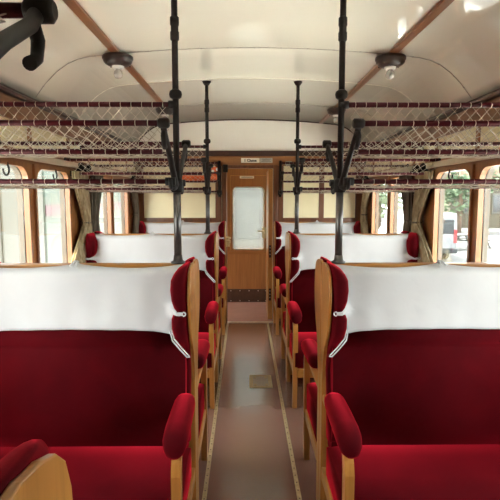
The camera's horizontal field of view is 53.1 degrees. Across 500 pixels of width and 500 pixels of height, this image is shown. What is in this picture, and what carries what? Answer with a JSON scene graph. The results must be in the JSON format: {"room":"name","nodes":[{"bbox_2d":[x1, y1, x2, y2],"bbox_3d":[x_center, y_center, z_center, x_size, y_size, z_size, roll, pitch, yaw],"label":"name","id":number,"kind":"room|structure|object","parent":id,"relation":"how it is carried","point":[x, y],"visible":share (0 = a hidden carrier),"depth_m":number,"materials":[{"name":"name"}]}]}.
{"room":"vehicle interior","nodes":[
{"label":"vehicle interior","id":0,"kind":"room"},
{"bbox_2d":[0,116,134,262],"bbox_3d":[-1.349,-0.024,2.789,0.060,2.580,8.680,0,6,-1],"label":"wall","id":1,"kind":"structure","parent":0,"point":[76,215],"depth_m":3.46,"materials":[{"name":"brown wood"}]},
{"bbox_2d":[0,0,57,70],"bbox_3d":[-0.783,-0.252,0.367,1.021,0.400,0.740,0,6,-1],"label":"luggage rack","id":2,"kind":"object","parent":1,"relation":"attached to","point":[32,13],"visible":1,"depth_m":0.70,"materials":[{"name":"metal"}]},
{"bbox_2d":[0,148,85,262],"bbox_3d":[-1.306,-0.119,3.041,0.147,0.925,1.690,0,6,-1],"label":"window","id":3,"kind":"structure","parent":1,"relation":"in","point":[21,170],"depth_m":2.98,"materials":[{"name":"brown wood"}]},
{"bbox_2d":[71,171,92,262],"bbox_3d":[-1.282,-0.189,3.821,0.093,0.810,0.607,0,6,-1],"label":"curtain","id":4,"kind":"object","parent":3,"relation":"hanging from","point":[83,196],"visible":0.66,"depth_m":3.78,"materials":[{"name":"beige fabric"}]},
{"bbox_2d":[32,164,72,262],"bbox_3d":[-1.341,-0.125,3.387,0.084,0.865,0.620,0,6,-1],"label":"window","id":5,"kind":"structure","parent":1,"relation":"in","point":[61,173],"depth_m":3.65,"materials":[{"name":"brown wood"}]},
{"bbox_2d":[0,83,136,154],"bbox_3d":[-1.301,-0.711,2.103,0.027,0.120,7.460,0,6,-1],"label":"trim","id":6,"kind":"structure","parent":1,"relation":"attached to","point":[3,97],"depth_m":3.12,"materials":[{"name":"brown wood"}]},
{"bbox_2d":[27,126,127,171],"bbox_3d":[-1.316,-0.668,2.978,0.013,0.150,4.970,0,6,-1],"label":"trim","id":7,"kind":"structure","parent":1,"relation":"attached to","point":[28,128],"depth_m":2.99,"materials":[{"name":"brown wood"}]},
{"bbox_2d":[0,100,190,193],"bbox_3d":[-0.801,-0.441,2.152,1.021,0.400,0.740,0,6,-1],"label":"luggage rack","id":8,"kind":"object","parent":1,"relation":"attached to","point":[175,184],"visible":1,"depth_m":2.07,"materials":[{"name":"metal"}]},
{"bbox_2d":[89,175,111,233],"bbox_3d":[-1.353,-0.242,4.491,0.084,0.865,0.620,0,6,-1],"label":"window","id":9,"kind":"structure","parent":1,"relation":"in","point":[106,195],"depth_m":4.76,"materials":[{"name":"brown wood"}]},
{"bbox_2d":[84,164,135,233],"bbox_3d":[-1.325,-0.308,4.831,0.147,0.925,1.690,0,6,-1],"label":"window","id":10,"kind":"structure","parent":1,"relation":"in","point":[124,195],"depth_m":5.44,"materials":[{"name":"brown wood"}]},
{"bbox_2d":[90,175,102,231],"bbox_3d":[-1.286,-0.227,4.184,0.092,0.810,0.383,0,6,-1],"label":"curtain","id":11,"kind":"object","parent":10,"relation":"hanging from","point":[95,197],"visible":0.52,"depth_m":4.09,"materials":[{"name":"beige fabric"}]},
{"bbox_2d":[129,185,139,233],"bbox_3d":[-1.301,-0.382,5.643,0.092,0.810,0.242,0,6,-1],"label":"curtain","id":12,"kind":"object","parent":10,"relation":"hanging from","point":[134,195],"visible":0.59,"depth_m":5.64,"materials":[{"name":"beige fabric"}]},
{"bbox_2d":[64,145,212,193],"bbox_3d":[-0.820,-0.631,3.942,1.021,0.400,0.740,0,6,-1],"label":"luggage rack","id":13,"kind":"object","parent":1,"relation":"attached to","point":[207,190],"visible":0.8,"depth_m":3.78,"materials":[{"name":"metal"}]},
{"bbox_2d":[155,107,172,117],"bbox_3d":[-0.816,-1.294,4.812,0.184,0.134,0.184,0,6,-1],"label":"ceiling lamp","id":14,"kind":"object","parent":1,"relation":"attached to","point":[167,111],"visible":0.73,"depth_m":4.75,"materials":[{"name":"brown metal"}]},
{"bbox_2d":[134,120,364,320],"bbox_3d":[-0.002,-0.389,5.947,2.700,2.520,0.050,0,6,-1],"label":"wall","id":15,"kind":"structure","parent":0,"point":[232,135],"depth_m":5.84,"materials":[{"name":"beige paint"}]},
{"bbox_2d":[102,52,133,78],"bbox_3d":[-0.797,-1.104,3.022,0.184,0.134,0.184,0,6,-1],"label":"ceiling lamp","id":16,"kind":"object","parent":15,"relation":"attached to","point":[117,61],"visible":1,"depth_m":2.97,"materials":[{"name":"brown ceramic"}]},
{"bbox_2d":[112,65,123,69],"bbox_3d":[-0.797,-1.104,3.022,0.072,0.022,0.072,0,6,-1],"label":"socket","id":17,"kind":"object","parent":16,"relation":"attached to","point":[116,67],"depth_m":3.00,"materials":[{"name":"white ceramic"}]},
{"bbox_2d":[63,0,180,122],"bbox_3d":[-0.788,-1.078,2.070,0.048,0.019,7.460,0,6,-1],"label":"trim","id":18,"kind":"structure","parent":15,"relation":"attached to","point":[73,5],"depth_m":2.65,"materials":[{"name":"brown wood"}]},
{"bbox_2d":[130,161,221,196],"bbox_3d":[-0.838,-0.813,5.675,1.022,0.420,0.387,0,6,-1],"label":"luggage rack","id":19,"kind":"object","parent":15,"relation":"attached to","point":[219,191],"visible":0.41,"depth_m":5.80,"materials":[{"name":"metal"}]},
{"bbox_2d":[182,174,216,180],"bbox_3d":[-0.590,-0.833,5.752,0.420,0.091,0.176,0,6,-1],"label":"bundle","id":20,"kind":"object","parent":19,"relation":"in","point":[193,177],"visible":0.41,"depth_m":5.68,"materials":[{"name":"fabric"}]},
{"bbox_2d":[211,167,217,174],"bbox_3d":[-0.425,-0.913,5.788,0.102,0.095,0.116,0,6,-1],"label":"box","id":21,"kind":"object","parent":19,"relation":"in","point":[214,169],"visible":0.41,"depth_m":5.74,"materials":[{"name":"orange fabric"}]},
{"bbox_2d":[202,323,228,499],"bbox_3d":[-0.226,1.263,2.294,0.026,0.005,7.400,0,6,-1],"label":"trim","id":22,"kind":"structure","parent":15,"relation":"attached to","point":[205,489],"depth_m":3.24,"materials":[{"name":"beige metal"}]},
{"bbox_2d":[223,164,227,171],"bbox_3d":[-0.286,-0.948,5.811,0.056,0.090,0.036,0,6,-1],"label":"switch box","id":23,"kind":"object","parent":15,"relation":"attached to","point":[225,166],"visible":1,"depth_m":5.80,"materials":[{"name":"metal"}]},
{"bbox_2d":[226,237,230,246],"bbox_3d":[-0.263,-0.097,5.898,0.076,0.120,0.043,0,6,-1],"label":"hinge","id":24,"kind":"object","parent":15,"relation":"in","point":[227,238],"depth_m":5.89,"materials":[{"name":"gold metal"}]},
{"bbox_2d":[138,119,351,140],"bbox_3d":[-0.002,-1.369,5.814,2.674,0.309,0.018,0,6,-1],"label":"trim","id":25,"kind":"structure","parent":15,"relation":"attached to","point":[222,119],"depth_m":5.79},
{"bbox_2d":[135,166,363,221],"bbox_3d":[-0.002,-0.657,5.888,2.680,0.665,0.012,0,6,-1],"label":"trim","id":26,"kind":"structure","parent":15,"relation":"attached to","point":[358,196],"depth_m":5.90,"materials":[{"name":"brown wood"}]},
{"bbox_2d":[135,156,363,165],"bbox_3d":[-0.002,-1.043,5.871,2.700,0.112,0.064,0,6,-1],"label":"trim","id":27,"kind":"structure","parent":15,"relation":"attached to","point":[229,160],"depth_m":5.84,"materials":[{"name":"brown wood"}]},
{"bbox_2d":[222,165,277,320],"bbox_3d":[-0.003,-0.066,5.982,0.652,1.870,0.110,0,6,-1],"label":"trim","id":28,"kind":"structure","parent":15,"relation":"attached to","point":[274,167],"depth_m":5.87,"materials":[{"name":"brown wood"}]},
{"bbox_2d":[227,321,272,322],"bbox_3d":[0.000,0.867,6.020,0.547,0.006,0.070,0,6,-1],"label":"trim","id":29,"kind":"structure","parent":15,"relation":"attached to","point":[227,321],"depth_m":6.01,"materials":[{"name":"brown wood"}]},
{"bbox_2d":[241,158,259,162],"bbox_3d":[0.004,-1.046,5.834,0.215,0.054,0.007,0,6,-1],"label":"sign","id":30,"kind":"object","parent":15,"relation":"attached to","point":[243,160],"visible":1,"depth_m":5.83,"materials":[{"name":"plastic"}]},
{"bbox_2d":[156,151,357,155],"bbox_3d":[-0.002,-1.130,5.856,2.700,0.062,0.075,0,6,-1],"label":"trim","id":31,"kind":"structure","parent":15,"relation":"attached to","point":[211,153],"depth_m":5.82,"materials":[{"name":"brown wood"}]},
{"bbox_2d":[260,158,272,162],"bbox_3d":[0.191,-1.046,5.837,0.145,0.054,0.007,0,6,-1],"label":"plate","id":32,"kind":"object","parent":15,"relation":"attached to","point":[262,160],"visible":1,"depth_m":5.83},
{"bbox_2d":[266,170,272,318],"bbox_3d":[0.243,-0.084,6.321,0.052,1.815,0.567,0,6,-1],"label":"door","id":33,"kind":"structure","parent":15,"relation":"in","point":[269,174],"depth_m":6.08,"materials":[{"name":"brown wood"}]},
{"bbox_2d":[278,161,371,196],"bbox_3d":[0.839,-0.815,5.692,1.022,0.420,0.387,0,6,-1],"label":"luggage rack","id":34,"kind":"object","parent":15,"relation":"attached to","point":[280,191],"visible":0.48,"depth_m":5.80,"materials":[{"name":"metal"}]},
{"bbox_2d":[319,0,453,123],"bbox_3d":[0.862,-1.080,2.087,0.048,0.019,7.460,0,6,-1],"label":"trim","id":35,"kind":"structure","parent":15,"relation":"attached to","point":[441,5],"depth_m":2.67,"materials":[{"name":"brown wood"}]},
{"bbox_2d":[375,53,405,79],"bbox_3d":[0.852,-1.106,3.039,0.184,0.134,0.184,0,6,-1],"label":"ceiling lamp","id":36,"kind":"object","parent":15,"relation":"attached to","point":[389,62],"visible":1,"depth_m":2.99,"materials":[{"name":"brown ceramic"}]},
{"bbox_2d":[384,66,395,70],"bbox_3d":[0.852,-1.106,3.039,0.072,0.022,0.072,0,6,-1],"label":"socket","id":37,"kind":"object","parent":36,"relation":"attached to","point":[388,68],"depth_m":3.02,"materials":[{"name":"white ceramic"}]},
{"bbox_2d":[0,0,499,141],"bbox_3d":[0.031,-1.079,2.692,2.720,0.462,8.680,0,6,-1],"label":"ceiling","id":38,"kind":"structure","parent":0,"point":[464,38],"depth_m":2.96,"materials":[{"name":"white paint"}]},
{"bbox_2d":[115,103,387,134],"bbox_3d":[0.009,-1.266,4.824,2.663,0.300,0.012,0,6,-1],"label":"trim","id":39,"kind":"structure","parent":38,"relation":"attached to","point":[222,103],"depth_m":4.81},
{"bbox_2d":[82,78,421,112],"bbox_3d":[0.019,-1.180,3.817,2.600,0.258,0.014,0,6,-1],"label":"trim","id":40,"kind":"structure","parent":38,"relation":"attached to","point":[219,78],"depth_m":3.80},
{"bbox_2d":[36,47,470,97],"bbox_3d":[0.027,-1.076,3.034,2.663,0.300,0.012,0,6,-1],"label":"trim","id":41,"kind":"structure","parent":38,"relation":"attached to","point":[227,47],"depth_m":3.02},
{"bbox_2d":[327,107,345,122],"bbox_3d":[0.834,-1.296,4.829,0.184,0.134,0.184,0,6,-1],"label":"ceiling lamp","id":42,"kind":"object","parent":38,"relation":"attached to","point":[333,111],"visible":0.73,"depth_m":4.78,"materials":[{"name":"brown metal"}]},
{"bbox_2d":[199,302,315,499],"bbox_3d":[0.031,1.228,2.931,2.700,0.060,8.670,0,6,-1],"label":"floor","id":43,"kind":"structure","parent":0,"point":[250,460],"depth_m":3.30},
{"bbox_2d":[0,439,72,499],"bbox_3d":[-0.720,0.810,0.792,1.035,1.221,0.611,0,6,-1],"label":"bench","id":44,"kind":"object","parent":43,"relation":"on","point":[29,471],"visible":1,"depth_m":0.55,"materials":[{"name":"brown wood"}]},
{"bbox_2d":[0,261,197,499],"bbox_3d":[-0.732,0.687,1.961,1.035,1.221,0.611,0,6,-1],"label":"bench","id":45,"kind":"object","parent":43,"relation":"on","point":[119,407],"visible":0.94,"depth_m":2.09,"materials":[{"name":"red fabric"}]},
{"bbox_2d":[0,260,189,357],"bbox_3d":[-0.747,0.241,2.096,1.004,0.382,0.226,0,6,-1],"label":"cloth","id":46,"kind":"object","parent":45,"relation":"attached to","point":[74,296],"visible":0.98,"depth_m":2.10,"materials":[{"name":"white fabric"}]},
{"bbox_2d":[169,0,184,263],"bbox_3d":[-0.318,-0.529,2.148,0.070,1.180,0.070,0,6,-1],"label":"support pole","id":47,"kind":"object","parent":45,"relation":"on","point":[175,94],"visible":0.92,"depth_m":2.14,"materials":[{"name":"metal"}]},
{"bbox_2d":[0,257,209,499],"bbox_3d":[-0.739,0.621,2.577,1.035,1.221,0.611,0,6,-1],"label":"bench","id":48,"kind":"object","parent":43,"relation":"on","point":[202,345],"visible":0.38,"depth_m":2.51,"materials":[{"name":"brown wood"}]},
{"bbox_2d":[84,232,218,408],"bbox_3d":[-0.751,0.497,3.751,1.035,1.221,0.611,0,6,-1],"label":"bench","id":49,"kind":"object","parent":43,"relation":"on","point":[208,309],"visible":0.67,"depth_m":3.82,"materials":[{"name":"red fabric"}]},
{"bbox_2d":[85,231,214,282],"bbox_3d":[-0.765,0.051,3.887,1.004,0.382,0.225,0,6,-1],"label":"cloth","id":50,"kind":"object","parent":49,"relation":"attached to","point":[152,247],"visible":0.73,"depth_m":3.89,"materials":[{"name":"white fabric"}]},
{"bbox_2d":[202,80,211,233],"bbox_3d":[-0.337,-0.719,3.938,0.070,1.180,0.070,0,6,-1],"label":"support pole","id":51,"kind":"object","parent":49,"relation":"on","point":[206,83],"visible":1,"depth_m":3.92,"materials":[{"name":"metal"}]},
{"bbox_2d":[93,231,223,377],"bbox_3d":[-0.757,0.432,4.367,1.035,1.221,0.611,0,6,-1],"label":"bench","id":52,"kind":"object","parent":43,"relation":"on","point":[220,286],"visible":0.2,"depth_m":4.39,"materials":[{"name":"brown wood"}]},
{"bbox_2d":[139,221,226,334],"bbox_3d":[-0.771,0.295,5.650,1.035,1.221,0.611,0,6,-1],"label":"bench","id":53,"kind":"object","parent":43,"relation":"on","point":[222,272],"visible":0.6,"depth_m":5.71,"materials":[{"name":"red fabric"}]},
{"bbox_2d":[144,220,223,253],"bbox_3d":[-0.785,-0.150,5.785,1.004,0.382,0.226,0,6,-1],"label":"cloth","id":54,"kind":"object","parent":53,"relation":"attached to","point":[186,227],"visible":0.38,"depth_m":5.79,"materials":[{"name":"white fabric"}]},
{"bbox_2d":[249,375,272,387],"bbox_3d":[0.087,1.071,4.087,0.184,0.006,0.280,0,6,-1],"label":"floor hatch","id":55,"kind":"object","parent":43,"relation":"on","point":[255,381],"visible":1,"depth_m":4.08,"materials":[{"name":"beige metal"}]},
{"bbox_2d":[267,323,301,499],"bbox_3d":[0.250,1.262,2.299,0.022,0.005,7.400,0,6,-1],"label":"trim","id":56,"kind":"structure","parent":43,"relation":"attached to","point":[295,476],"depth_m":3.24,"materials":[{"name":"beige metal"}]},
{"bbox_2d":[273,221,360,334],"bbox_3d":[0.774,0.294,5.666,1.035,1.221,0.611,0,6,-1],"label":"bench","id":57,"kind":"object","parent":43,"relation":"on","point":[279,271],"visible":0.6,"depth_m":5.75,"materials":[{"name":"red fabric"}]},
{"bbox_2d":[276,220,354,253],"bbox_3d":[0.785,-0.152,5.802,1.004,0.382,0.225,0,6,-1],"label":"cloth","id":58,"kind":"object","parent":57,"relation":"attached to","point":[310,227],"visible":0.44,"depth_m":5.80,"materials":[{"name":"white fabric"}]},
{"bbox_2d":[279,231,409,375],"bbox_3d":[0.788,0.430,4.383,1.035,1.221,0.611,0,6,-1],"label":"bench","id":59,"kind":"object","parent":43,"relation":"on","point":[283,287],"visible":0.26,"depth_m":4.33,"materials":[{"name":"brown wood"}]},
{"bbox_2d":[286,232,419,407],"bbox_3d":[0.794,0.495,3.767,1.035,1.221,0.611,0,6,-1],"label":"bench","id":60,"kind":"object","parent":43,"relation":"on","point":[301,319],"visible":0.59,"depth_m":3.88,"materials":[{"name":"red fabric"}]},
{"bbox_2d":[293,81,301,233],"bbox_3d":[0.373,-0.720,3.945,0.070,1.180,0.070,0,6,-1],"label":"support pole","id":61,"kind":"object","parent":60,"relation":"on","point":[297,141],"visible":0.97,"depth_m":3.93,"materials":[{"name":"metal"}]},
{"bbox_2d":[290,231,420,281],"bbox_3d":[0.805,0.050,3.902,1.004,0.382,0.226,0,6,-1],"label":"cloth","id":62,"kind":"object","parent":60,"relation":"attached to","point":[356,248],"visible":0.74,"depth_m":3.90,"materials":[{"name":"white fabric"}]},
{"bbox_2d":[301,256,499,499],"bbox_3d":[0.806,0.620,2.593,1.035,1.221,0.611,0,6,-1],"label":"bench","id":63,"kind":"object","parent":43,"relation":"on","point":[310,348],"visible":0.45,"depth_m":2.52,"materials":[{"name":"brown wood"}]},
{"bbox_2d":[318,261,499,499],"bbox_3d":[0.813,0.685,1.977,1.035,1.221,0.611,0,6,-1],"label":"bench","id":64,"kind":"object","parent":43,"relation":"on","point":[405,414],"visible":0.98,"depth_m":2.11,"materials":[{"name":"red fabric"}]},
{"bbox_2d":[331,0,347,263],"bbox_3d":[0.392,-0.530,2.155,0.070,1.180,0.070,0,6,-1],"label":"support pole","id":65,"kind":"object","parent":64,"relation":"on","point":[341,94],"visible":0.95,"depth_m":2.14,"materials":[{"name":"metal"}]},
{"bbox_2d":[329,260,499,356],"bbox_3d":[0.824,0.239,2.113,1.004,0.382,0.225,0,6,-1],"label":"cloth","id":66,"kind":"object","parent":64,"relation":"attached to","point":[438,295],"visible":0.97,"depth_m":2.11,"materials":[{"name":"white fabric"}]},
{"bbox_2d":[365,120,499,261],"bbox_3d":[1.411,-0.027,2.818,0.060,2.580,8.680,0,6,-1],"label":"wall","id":67,"kind":"structure","parent":0,"point":[427,220],"depth_m":3.60,"materials":[{"name":"brown wood"}]},
{"bbox_2d":[290,145,440,195],"bbox_3d":[0.857,-0.633,3.959,1.021,0.400,0.740,0,6,-1],"label":"luggage rack","id":68,"kind":"object","parent":67,"relation":"attached to","point":[297,189],"visible":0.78,"depth_m":3.80,"materials":[{"name":"metal"}]},
{"bbox_2d":[363,164,419,232],"bbox_3d":[1.344,-0.311,4.859,0.147,0.925,1.690,0,6,-1],"label":"window","id":69,"kind":"structure","parent":67,"relation":"in","point":[375,202],"depth_m":5.46,"materials":[{"name":"brown wood"}]},
{"bbox_2d":[360,184,370,232],"bbox_3d":[1.304,-0.381,5.630,0.093,0.810,0.348,0,6,-1],"label":"curtain","id":70,"kind":"object","parent":69,"relation":"hanging from","point":[366,195],"visible":0.59,"depth_m":5.63,"materials":[{"name":"beige fabric"}]},
{"bbox_2d":[400,175,412,231],"bbox_3d":[1.319,-0.231,4.217,0.092,0.810,0.384,0,6,-1],"label":"curtain","id":71,"kind":"object","parent":69,"relation":"hanging from","point":[407,197],"visible":0.44,"depth_m":4.12,"materials":[{"name":"beige fabric"}]},
{"bbox_2d":[389,176,413,232],"bbox_3d":[1.379,-0.245,4.519,0.084,0.865,0.620,0,6,-1],"label":"window","id":72,"kind":"structure","parent":67,"relation":"in","point":[393,220],"depth_m":4.79,"materials":[{"name":"brown wood"}]},
{"bbox_2d":[322,101,499,193],"bbox_3d":[0.876,-0.443,2.170,1.021,0.400,0.740,0,6,-1],"label":"luggage rack","id":73,"kind":"object","parent":67,"relation":"attached to","point":[344,183],"visible":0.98,"depth_m":2.04,"materials":[{"name":"metal"}]},
{"bbox_2d":[372,127,480,171],"bbox_3d":[1.373,-0.670,3.006,0.013,0.150,4.970,0,6,-1],"label":"trim","id":74,"kind":"structure","parent":67,"relation":"attached to","point":[477,131],"depth_m":3.02,"materials":[{"name":"brown wood"}]},
{"bbox_2d":[361,88,499,158],"bbox_3d":[1.376,-0.714,2.131,0.027,0.120,7.460,0,6,-1],"label":"trim","id":75,"kind":"structure","parent":67,"relation":"attached to","point":[481,111],"depth_m":3.30,"materials":[{"name":"brown wood"}]},
{"bbox_2d":[418,158,493,261],"bbox_3d":[1.363,-0.122,3.069,0.147,0.925,1.690,0,6,-1],"label":"window","id":76,"kind":"structure","parent":67,"relation":"in","point":[439,194],"depth_m":3.65,"materials":[{"name":"brown wood"}]},
{"bbox_2d":[410,171,433,261],"bbox_3d":[1.322,-0.191,3.838,0.093,0.810,0.614,0,6,-1],"label":"curtain","id":77,"kind":"object","parent":76,"relation":"hanging from","point":[420,195],"visible":0.62,"depth_m":3.81,"materials":[{"name":"beige fabric"}]},
{"bbox_2d":[473,160,499,261],"bbox_3d":[1.398,-0.056,2.729,0.084,0.865,0.620,0,6,-1],"label":"window","id":78,"kind":"structure","parent":67,"relation":"in","point":[486,170],"depth_m":3.00,"materials":[{"name":"brown wood"}]},
{"bbox_3d":[-0.014,-0.509,7.081,2.700,2.520,0.050,0,6,-1],"label":"wall","id":79,"kind":"structure","parent":0,"visible":0},
{"bbox_2d":[227,169,272,301],"bbox_3d":[-0.013,-0.237,7.075,0.660,1.980,0.100,0,6,-1],"label":"door","id":80,"kind":"structure","parent":79,"relation":"in","point":[246,268],"depth_m":7.12,"materials":[{"name":"brown wood"}]},
{"label":"outside","id":81,"kind":"structure","parent":0,"visible":0},
{"bbox_2d":[381,209,499,261],"bbox_3d":[32.794,-1.110,35.423,53.800,0.060,150.000,0,6,-1],"label":"ground","id":82,"kind":"structure","parent":81,"point":[493,255],"depth_m":24.90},
{"bbox_2d":[378,184,402,229],"bbox_3d":[8.985,-4.886,33.816,6.916,7.808,7.079,0,6,-1],"label":"tree","id":83,"kind":"object","parent":82,"relation":"on","point":[382,199],"visible":0.04,"depth_m":33.02,"materials":[{"name":"green plant"}]},
{"bbox_2d":[378,211,457,258],"bbox_3d":[7.376,-0.762,22.608,1.920,1.950,5.130,0,6,-1],"label":"van","id":84,"kind":"object","parent":82,"relation":"on","point":[450,219],"visible":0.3,"depth_m":20.14,"materials":[{"name":"white metal"}]},
{"bbox_2d":[453,229,456,242],"bbox_3d":[8.271,-0.552,20.151,0.140,0.550,0.080,0,6,-1],"label":"tail lamp","id":85,"kind":"object","parent":84,"relation":"attached to","point":[454,230],"depth_m":20.11,"materials":[{"name":"red plastic"}]},
{"bbox_2d":[457,234,467,242],"bbox_3d":[10.005,-0.372,24.704,1.600,0.768,1.440,-2,6,-18],"label":"picnic table","id":86,"kind":"object","parent":82,"relation":"on","point":[458,235],"visible":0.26,"depth_m":24.53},
{"bbox_2d":[444,167,499,232],"bbox_3d":[15.114,-5.636,35.741,5.437,8.892,5.285,-6,8,-44],"label":"tree","id":87,"kind":"object","parent":82,"relation":"on","point":[460,194],"visible":0.14,"depth_m":35.77,"materials":[{"name":"green plant"}]},
{"bbox_2d":[444,169,499,227],"bbox_3d":[21.180,-5.867,45.860,10.000,7.200,9.000,0,6,-1],"label":"house","id":88,"kind":"structure","parent":82,"relation":"on","point":[494,217],"depth_m":42.03,"materials":[{"name":"tile"}]},
{"bbox_2d":[457,233,493,248],"bbox_3d":[11.394,-0.479,25.713,1.600,0.768,1.440,-2,6,-18],"label":"picnic table","id":89,"kind":"object","parent":82,"relation":"on","point":[457,233],"visible":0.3,"depth_m":25.43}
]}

